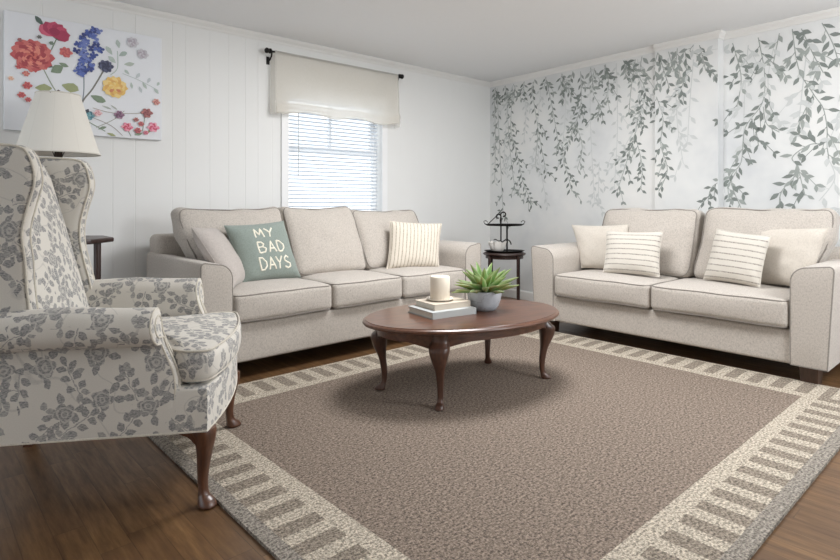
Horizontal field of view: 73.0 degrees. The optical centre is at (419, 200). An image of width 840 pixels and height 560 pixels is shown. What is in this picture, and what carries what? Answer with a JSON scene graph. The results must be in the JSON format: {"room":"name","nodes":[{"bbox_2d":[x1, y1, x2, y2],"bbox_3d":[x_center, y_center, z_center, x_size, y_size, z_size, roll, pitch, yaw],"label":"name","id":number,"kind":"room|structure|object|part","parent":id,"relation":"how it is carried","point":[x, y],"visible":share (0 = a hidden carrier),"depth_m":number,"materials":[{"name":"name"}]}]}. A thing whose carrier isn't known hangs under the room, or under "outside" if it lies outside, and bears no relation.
{"room":"living room","nodes":[
{"label":"living room","id":0,"kind":"room"},
{"bbox_2d":[0,0,489,278],"bbox_3d":[-1.985,-0.138,3.726,7.294,2.275,0.140,0,0,-42],"label":"wall","id":1,"kind":"structure","parent":0,"point":[219,147],"depth_m":4.16,"materials":[{"name":"white paint"}]},
{"bbox_2d":[3,10,161,140],"bbox_3d":[-2.059,-0.750,3.533,0.860,0.685,0.043,0,0,-42],"label":"floral painting","id":2,"kind":"object","parent":1,"relation":"attached to","point":[117,75],"visible":0.96,"depth_m":3.53,"materials":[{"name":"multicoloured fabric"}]},
{"bbox_2d":[66,0,489,87],"bbox_3d":[-1.926,-1.250,3.662,7.294,0.050,0.034,0,0,-42],"label":"trim","id":3,"kind":"structure","parent":1,"relation":"attached to","point":[107,4],"depth_m":4.32,"materials":[{"name":"paint"}]},
{"bbox_2d":[281,114,386,210],"bbox_3d":[-0.727,-0.345,4.838,1.120,1.150,0.186,0,0,-42],"label":"window","id":4,"kind":"structure","parent":1,"relation":"in","point":[285,145],"depth_m":4.89,"materials":[{"name":"paint"}]},
{"bbox_3d":[-0.759,-0.125,4.873,0.940,0.650,0.030,0,0,-42],"label":"sash","id":5,"kind":"part","parent":4,"relation":"part of","materials":[{"name":"glass"}]},
{"bbox_2d":[289,113,377,210],"bbox_3d":[-0.715,-0.331,4.824,0.910,1.056,0.050,0,0,-42],"label":"window blind","id":6,"kind":"object","parent":4,"relation":"attached to","point":[298,116],"visible":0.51,"depth_m":4.81,"materials":[{"name":"paint"}]},
{"bbox_3d":[-0.780,-0.635,4.895,0.940,0.450,0.030,0,0,-42],"label":"sash","id":7,"kind":"part","parent":4,"relation":"part of","materials":[{"name":"paint"}]},
{"bbox_2d":[264,47,403,79],"bbox_3d":[-0.677,-1.105,4.768,1.374,0.111,0.086,0,0,-42],"label":"curtain rod","id":8,"kind":"object","parent":1,"relation":"attached to","point":[267,50],"visible":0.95,"depth_m":4.35,"materials":[{"name":"black metal"}]},
{"bbox_2d":[270,50,399,127],"bbox_3d":[-0.665,-0.910,4.762,1.243,0.480,0.100,0,0,-42],"label":"window valance","id":9,"kind":"object","parent":8,"relation":"hanging from","point":[298,83],"visible":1,"depth_m":4.67,"materials":[{"name":"fabric"}]},
{"bbox_2d":[0,296,839,559],"bbox_3d":[0.419,1.000,1.209,7.450,0.001,6.820,0,0,-42],"label":"floor","id":10,"kind":"structure","parent":0,"point":[118,498],"depth_m":1.90,"materials":[{"name":"brown wood"}]},
{"bbox_2d":[86,235,113,279],"bbox_3d":[-1.995,0.603,3.134,0.503,0.795,0.503,0,0,-42],"label":"side table","id":11,"kind":"object","parent":10,"relation":"on","point":[96,240],"visible":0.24,"depth_m":3.12,"materials":[{"name":"brown wood"}]},
{"bbox_2d":[16,90,100,156],"bbox_3d":[-1.995,-0.205,3.134,0.415,0.820,0.415,0,0,-42],"label":"table lamp","id":12,"kind":"object","parent":11,"relation":"on","point":[56,123],"visible":0.74,"depth_m":3.02,"materials":[{"name":"white fabric"}]},
{"bbox_2d":[54,152,62,156],"bbox_3d":[-1.995,-0.225,3.134,0.040,0.140,0.040,0,0,-42],"label":"socket","id":13,"kind":"object","parent":12,"relation":"attached to","point":[56,154],"depth_m":3.12,"materials":[{"name":"brown metal"}]},
{"bbox_3d":[-1.780,0.615,3.134,0.038,0.770,0.038,0,0,-42],"label":"leg","id":14,"kind":"part","parent":11,"relation":"part of","materials":[{"name":"brown wood"}]},
{"bbox_2d":[0,143,240,509],"bbox_3d":[-1.171,0.409,2.100,0.965,1.182,0.836,0,0,-11],"label":"armchair","id":15,"kind":"object","parent":10,"relation":"on","point":[83,357],"visible":1,"depth_m":1.79,"materials":[{"name":"fabric"}]},
{"bbox_3d":[-1.412,0.190,2.054,0.266,0.740,0.580,0,0,-11],"label":"backrest","id":16,"kind":"part","parent":15,"relation":"part of","materials":[{"name":"fabric"}]},
{"bbox_3d":[-1.108,0.534,1.759,0.674,0.412,0.142,0,0,-11],"label":"armrest","id":17,"kind":"part","parent":15,"relation":"part of","materials":[{"name":"fabric"}]},
{"bbox_3d":[-1.238,0.534,2.441,0.674,0.412,0.142,0,0,-11],"label":"armrest","id":18,"kind":"part","parent":15,"relation":"part of","materials":[{"name":"fabric"}]},
{"bbox_3d":[-1.101,0.674,2.114,0.780,0.148,0.710,0,0,-11],"label":"seat rail","id":19,"kind":"part","parent":15,"relation":"part of","materials":[{"name":"fabric"}]},
{"bbox_2d":[162,312,240,382],"bbox_3d":[-1.022,0.528,2.129,0.661,0.143,0.683,0,0,-11],"label":"seat cushion","id":20,"kind":"object","parent":15,"relation":"on","point":[198,347],"depth_m":1.95,"materials":[{"name":"fabric"}]},
{"bbox_3d":[-0.713,0.873,1.872,0.097,0.255,0.076,0,0,26],"label":"leg","id":21,"kind":"part","parent":15,"relation":"part of","materials":[{"name":"brown wood"}]},
{"bbox_3d":[-0.829,0.867,2.481,0.076,0.243,0.097,0,0,43],"label":"leg","id":22,"kind":"part","parent":15,"relation":"part of","materials":[{"name":"brown wood"}]},
{"bbox_2d":[147,206,480,362],"bbox_3d":[-0.650,0.519,4.075,2.215,0.961,0.984,0,0,-42],"label":"sofa","id":23,"kind":"object","parent":10,"relation":"on","point":[340,254],"visible":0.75,"depth_m":3.64,"materials":[{"name":"beige fabric"}]},
{"bbox_3d":[-0.893,0.557,4.341,2.155,0.685,0.265,0,0,-42],"label":"frame","id":24,"kind":"part","parent":23,"relation":"part of","materials":[{"name":"beige fabric"}]},
{"bbox_3d":[-1.390,0.614,3.376,0.180,0.572,0.900,0,0,-42],"label":"armrest","id":25,"kind":"part","parent":23,"relation":"part of","materials":[{"name":"beige fabric"}]},
{"bbox_2d":[191,227,244,287],"bbox_3d":[-1.190,0.328,3.408,0.273,0.350,0.356,0,0,4],"label":"throw pillow","id":26,"kind":"object","parent":23,"relation":"on","point":[215,247],"visible":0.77,"depth_m":3.31,"materials":[{"name":"grey fabric"}]},
{"bbox_2d":[171,207,281,260],"bbox_3d":[-1.201,0.285,3.696,0.725,0.492,0.383,0,0,-42],"label":"cushion","id":27,"kind":"object","parent":23,"relation":"on","point":[183,245],"depth_m":3.55,"materials":[{"name":"beige fabric"}]},
{"bbox_2d":[224,221,300,281],"bbox_3d":[-0.992,0.320,3.626,0.489,0.377,0.184,0,0,-42],"label":"throw pillow","id":28,"kind":"object","parent":23,"relation":"on","point":[264,251],"visible":0.93,"depth_m":3.56,"materials":[{"name":"green fabric"}]},
{"bbox_2d":[233,278,330,321],"bbox_3d":[-0.983,0.587,3.542,0.637,0.186,0.644,0,0,-42],"label":"seat cushion","id":29,"kind":"object","parent":23,"relation":"on","point":[282,299],"depth_m":3.32,"materials":[{"name":"beige fabric"}]},
{"bbox_2d":[278,206,364,276],"bbox_3d":[-0.720,0.285,4.137,0.611,0.492,0.388,0,0,-42],"label":"cushion","id":30,"kind":"object","parent":23,"relation":"on","point":[322,240],"depth_m":4.01,"materials":[{"name":"beige fabric"}]},
{"bbox_2d":[301,270,401,308],"bbox_3d":[-0.532,0.587,3.953,0.567,0.185,0.644,0,0,-42],"label":"seat cushion","id":31,"kind":"object","parent":23,"relation":"on","point":[350,289],"depth_m":3.74,"materials":[{"name":"beige fabric"}]},
{"bbox_2d":[351,209,417,269],"bbox_3d":[-0.257,0.299,4.558,0.672,0.467,0.380,0,0,-42],"label":"cushion","id":32,"kind":"object","parent":23,"relation":"on","point":[372,227],"depth_m":4.35,"materials":[{"name":"beige fabric"}]},
{"bbox_2d":[386,221,441,268],"bbox_3d":[-0.037,0.330,4.356,0.498,0.357,0.187,0,0,-19],"label":"throw pillow","id":33,"kind":"object","parent":23,"relation":"on","point":[411,244],"visible":0.99,"depth_m":4.30,"materials":[{"name":"beige fabric"}]},
{"bbox_2d":[367,265,464,297],"bbox_3d":[-0.085,0.586,4.361,0.627,0.187,0.644,0,0,-42],"label":"seat cushion","id":34,"kind":"object","parent":23,"relation":"on","point":[415,281],"depth_m":4.11,"materials":[{"name":"beige fabric"}]},
{"bbox_3d":[0.113,0.614,4.748,0.180,0.572,0.900,0,0,-42],"label":"armrest","id":35,"kind":"part","parent":23,"relation":"part of","materials":[{"name":"beige fabric"}]},
{"bbox_2d":[148,330,839,559],"bbox_3d":[0.466,0.994,2.773,2.883,0.012,2.369,0,0,-42],"label":"area rug","id":36,"kind":"object","parent":10,"relation":"on","point":[624,452],"visible":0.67,"depth_m":2.20,"materials":[{"name":"brown carpet"}]},
{"bbox_2d":[362,299,558,410],"bbox_3d":[0.241,0.794,3.070,1.160,0.388,0.780,0,0,-27],"label":"coffee table","id":37,"kind":"object","parent":36,"relation":"on","point":[511,317],"visible":0.97,"depth_m":2.83,"materials":[{"name":"brown wood"}]},
{"bbox_3d":[-0.210,0.810,2.981,0.097,0.356,0.100,0,0,-11],"label":"leg","id":38,"kind":"part","parent":37,"relation":"part of","materials":[{"name":"brown wood"}]},
{"bbox_3d":[0.092,0.810,2.690,0.100,0.356,0.097,0,0,18],"label":"leg","id":39,"kind":"part","parent":37,"relation":"part of","materials":[{"name":"brown wood"}]},
{"bbox_2d":[408,305,475,319],"bbox_3d":[0.117,0.583,3.046,0.282,0.034,0.235,0,0,-33],"label":"book","id":40,"kind":"object","parent":37,"relation":"on","point":[413,309],"visible":0.77,"depth_m":2.96,"materials":[{"name":"white paper"}]},
{"bbox_2d":[415,296,469,310],"bbox_3d":[0.121,0.551,3.068,0.235,0.030,0.190,0,0,-33],"label":"book","id":41,"kind":"object","parent":40,"relation":"on","point":[456,302],"visible":0.82,"depth_m":3.00,"materials":[{"name":"beige paper"}]},
{"bbox_2d":[426,296,453,301],"bbox_3d":[0.108,0.529,3.073,0.150,0.013,0.150,0,0,-42],"label":"dish","id":42,"kind":"object","parent":41,"relation":"on","point":[428,298],"visible":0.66,"depth_m":3.02,"materials":[{"name":"beige ceramic"}]},
{"bbox_2d":[430,275,449,299],"bbox_3d":[0.108,0.465,3.073,0.106,0.126,0.106,0,0,-42],"label":"pillar candle","id":43,"kind":"object","parent":42,"relation":"on","point":[439,284],"visible":0.98,"depth_m":3.03,"materials":[{"name":"beige wax"}]},
{"bbox_2d":[452,262,518,311],"bbox_3d":[0.358,0.471,3.150,0.373,0.257,0.373,0,0,-42],"label":"potted succulent","id":44,"kind":"object","parent":37,"relation":"on","point":[485,289],"visible":0.98,"depth_m":3.07,"materials":[{"name":"green plant"}]},
{"bbox_3d":[0.416,0.810,3.471,0.100,0.356,0.097,0,0,20],"label":"leg","id":45,"kind":"part","parent":37,"relation":"part of","materials":[{"name":"brown wood"}]},
{"bbox_3d":[0.702,0.810,3.168,0.097,0.356,0.100,0,0,-12],"label":"leg","id":46,"kind":"part","parent":37,"relation":"part of","materials":[{"name":"brown wood"}]},
{"bbox_2d":[483,252,525,299],"bbox_3d":[0.745,0.726,5.013,0.374,0.548,0.374,0,0,12],"label":"side table","id":47,"kind":"object","parent":10,"relation":"on","point":[490,256],"visible":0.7,"depth_m":4.87,"materials":[{"name":"brown wood"}]},
{"bbox_2d":[484,211,524,252],"bbox_3d":[0.745,0.271,5.013,0.370,0.358,0.225,0,0,0],"label":"tray stand","id":48,"kind":"object","parent":47,"relation":"on","point":[500,224],"visible":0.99,"depth_m":5.00,"materials":[{"name":"black metal"}]},
{"bbox_2d":[488,241,506,250],"bbox_3d":[0.681,0.399,5.003,0.191,0.091,0.146,0,0,-42],"label":"bowl","id":49,"kind":"object","parent":48,"relation":"on","point":[494,246],"visible":0.89,"depth_m":4.95,"materials":[{"name":"white ceramic"}]},
{"bbox_3d":[0.715,0.150,5.013,0.093,0.116,0.012,0,0,0],"label":"scroll handle","id":50,"kind":"part","parent":48,"relation":"part of","materials":[{"name":"black metal"}]},
{"bbox_2d":[485,223,523,225],"bbox_3d":[0.745,0.211,5.013,0.355,0.015,0.225,0,0,0],"label":"tray","id":51,"kind":"object","parent":48,"relation":"on","point":[499,224],"depth_m":4.94,"materials":[{"name":"black metal"}]},
{"bbox_2d":[484,249,524,252],"bbox_3d":[0.745,0.443,5.013,0.360,0.015,0.225,0,0,0],"label":"tray","id":52,"kind":"object","parent":48,"relation":"on","point":[505,250],"depth_m":4.94,"materials":[{"name":"black metal"}]},
{"bbox_3d":[0.771,0.329,5.034,0.016,0.234,0.015,0,0,0],"label":"post","id":53,"kind":"part","parent":48,"relation":"part of","materials":[{"name":"black metal"}]},
{"bbox_3d":[0.839,0.738,4.869,0.024,0.524,0.025,0,0,12],"label":"leg","id":54,"kind":"part","parent":47,"relation":"part of","materials":[{"name":"brown wood"}]},
{"bbox_3d":[0.888,0.738,5.108,0.024,0.524,0.025,0,0,12],"label":"leg","id":55,"kind":"part","parent":47,"relation":"part of","materials":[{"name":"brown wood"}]},
{"bbox_2d":[531,207,839,383],"bbox_3d":[1.812,0.521,3.957,0.860,0.958,1.940,0,0,-42],"label":"sofa","id":56,"kind":"object","parent":10,"relation":"on","point":[796,324],"visible":0.81,"depth_m":3.61,"materials":[{"name":"beige fabric"}]},
{"bbox_3d":[1.009,0.945,4.367,0.100,0.110,0.090,0,0,-42],"label":"leg","id":57,"kind":"part","parent":56,"relation":"part of","materials":[{"name":"brown wood"}]},
{"bbox_3d":[1.215,0.623,4.586,0.780,0.555,0.205,0,0,-42],"label":"armrest","id":58,"kind":"part","parent":56,"relation":"part of","materials":[{"name":"beige fabric"}]},
{"bbox_2d":[572,224,627,268],"bbox_3d":[1.399,0.353,4.412,0.164,0.350,0.574,0,0,-42],"label":"throw pillow","id":59,"kind":"object","parent":56,"relation":"on","point":[591,240],"visible":0.59,"depth_m":4.40,"materials":[{"name":"beige fabric"}]},
{"bbox_2d":[555,268,679,307],"bbox_3d":[1.461,0.617,4.166,0.624,0.186,0.730,0,0,-42],"label":"seat cushion","id":60,"kind":"object","parent":56,"relation":"on","point":[592,286],"depth_m":3.97,"materials":[{"name":"beige fabric"}]},
{"bbox_2d":[603,231,662,276],"bbox_3d":[1.515,0.370,4.085,0.170,0.310,0.444,0,0,-42],"label":"throw pillow","id":61,"kind":"object","parent":56,"relation":"on","point":[626,252],"visible":1,"depth_m":4.02,"materials":[{"name":"beige fabric"}]},
{"bbox_2d":[595,208,704,277],"bbox_3d":[1.713,0.302,4.323,0.329,0.502,0.799,0,0,-42],"label":"cushion","id":62,"kind":"object","parent":56,"relation":"on","point":[682,229],"depth_m":4.07,"materials":[{"name":"beige fabric"}]},
{"bbox_2d":[651,277,789,327],"bbox_3d":[1.974,0.618,3.604,0.624,0.184,0.774,0,0,-42],"label":"seat cushion","id":63,"kind":"object","parent":56,"relation":"on","point":[696,298],"depth_m":3.40,"materials":[{"name":"beige fabric"}]},
{"bbox_2d":[703,229,770,287],"bbox_3d":[2.016,0.355,3.630,0.160,0.340,0.400,0,0,-22],"label":"throw pillow","id":64,"kind":"object","parent":56,"relation":"on","point":[735,257],"visible":1,"depth_m":3.57,"materials":[{"name":"beige fabric"}]},
{"bbox_3d":[2.033,0.595,4.159,0.262,0.610,1.820,0,0,-42],"label":"frame","id":65,"kind":"part","parent":56,"relation":"part of","materials":[{"name":"beige fabric"}]},
{"bbox_2d":[694,207,839,287],"bbox_3d":[2.252,0.297,3.732,0.329,0.511,0.799,0,0,-42],"label":"cushion","id":66,"kind":"object","parent":56,"relation":"on","point":[732,219],"depth_m":3.69,"materials":[{"name":"beige fabric"}]},
{"bbox_2d":[761,228,828,285],"bbox_3d":[2.264,0.342,3.516,0.152,0.372,0.448,0,0,-25],"label":"throw pillow","id":67,"kind":"object","parent":56,"relation":"on","point":[789,250],"visible":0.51,"depth_m":3.45,"materials":[{"name":"beige fabric"}]},
{"bbox_3d":[2.148,0.945,3.119,0.100,0.110,0.090,0,0,-42],"label":"leg","id":68,"kind":"part","parent":56,"relation":"part of","materials":[{"name":"brown wood"}]},
{"bbox_3d":[2.385,0.623,3.305,0.780,0.555,0.205,0,0,-42],"label":"armrest","id":69,"kind":"part","parent":56,"relation":"part of","materials":[{"name":"beige fabric"}]},
{"bbox_2d":[112,0,839,81],"bbox_3d":[0.413,-1.275,1.216,7.450,0.001,6.840,0,0,-42],"label":"ceiling","id":70,"kind":"structure","parent":0,"point":[485,40],"depth_m":4.10,"materials":[{"name":"paint"}]},
{"bbox_2d":[467,292,501,311],"bbox_3d":[0.355,0.545,3.134,0.193,0.109,0.193,0,0,-42],"label":"pot","id":71,"kind":"object","parent":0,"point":[483,301],"depth_m":3.06,"materials":[{"name":"white ceramic"}]},
{"bbox_2d":[490,16,839,291],"bbox_3d":[2.984,-0.138,3.434,0.092,2.275,7.000,0,0,-40],"label":"wall","id":72,"kind":"structure","parent":0,"point":[752,121],"depth_m":4.55,"materials":[{"name":"white paint"}]},
{"bbox_2d":[501,289,532,300],"bbox_3d":[1.343,0.955,5.397,0.013,0.090,1.885,0,0,-39],"label":"baseboard","id":73,"kind":"structure","parent":72,"relation":"attached to","point":[524,295],"depth_m":5.78,"materials":[{"name":"paint"}]},
{"bbox_2d":[490,46,654,86],"bbox_3d":[1.335,-1.250,5.390,0.034,0.050,1.885,0,0,-39],"label":"trim","id":74,"kind":"structure","parent":72,"relation":"attached to","point":[646,50],"depth_m":5.24,"materials":[{"name":"paint"}]},
{"bbox_2d":[653,30,720,50],"bbox_3d":[2.080,-1.250,4.437,0.034,0.050,0.534,0,0,-39],"label":"trim","id":75,"kind":"structure","parent":72,"relation":"attached to","point":[714,34],"depth_m":4.43,"materials":[{"name":"paint"}]},
{"bbox_2d":[719,30,725,39],"bbox_3d":[2.272,-1.250,4.271,0.124,0.050,0.034,0,0,-39],"label":"trim","id":76,"kind":"structure","parent":72,"relation":"attached to","point":[722,34],"depth_m":4.27,"materials":[{"name":"paint"}]},
{"bbox_2d":[724,7,839,39],"bbox_3d":[3.748,-1.250,2.518,0.034,0.050,4.615,0,0,-39],"label":"trim","id":77,"kind":"structure","parent":72,"relation":"attached to","point":[833,12],"depth_m":3.98,"materials":[{"name":"paint"}]}
]}

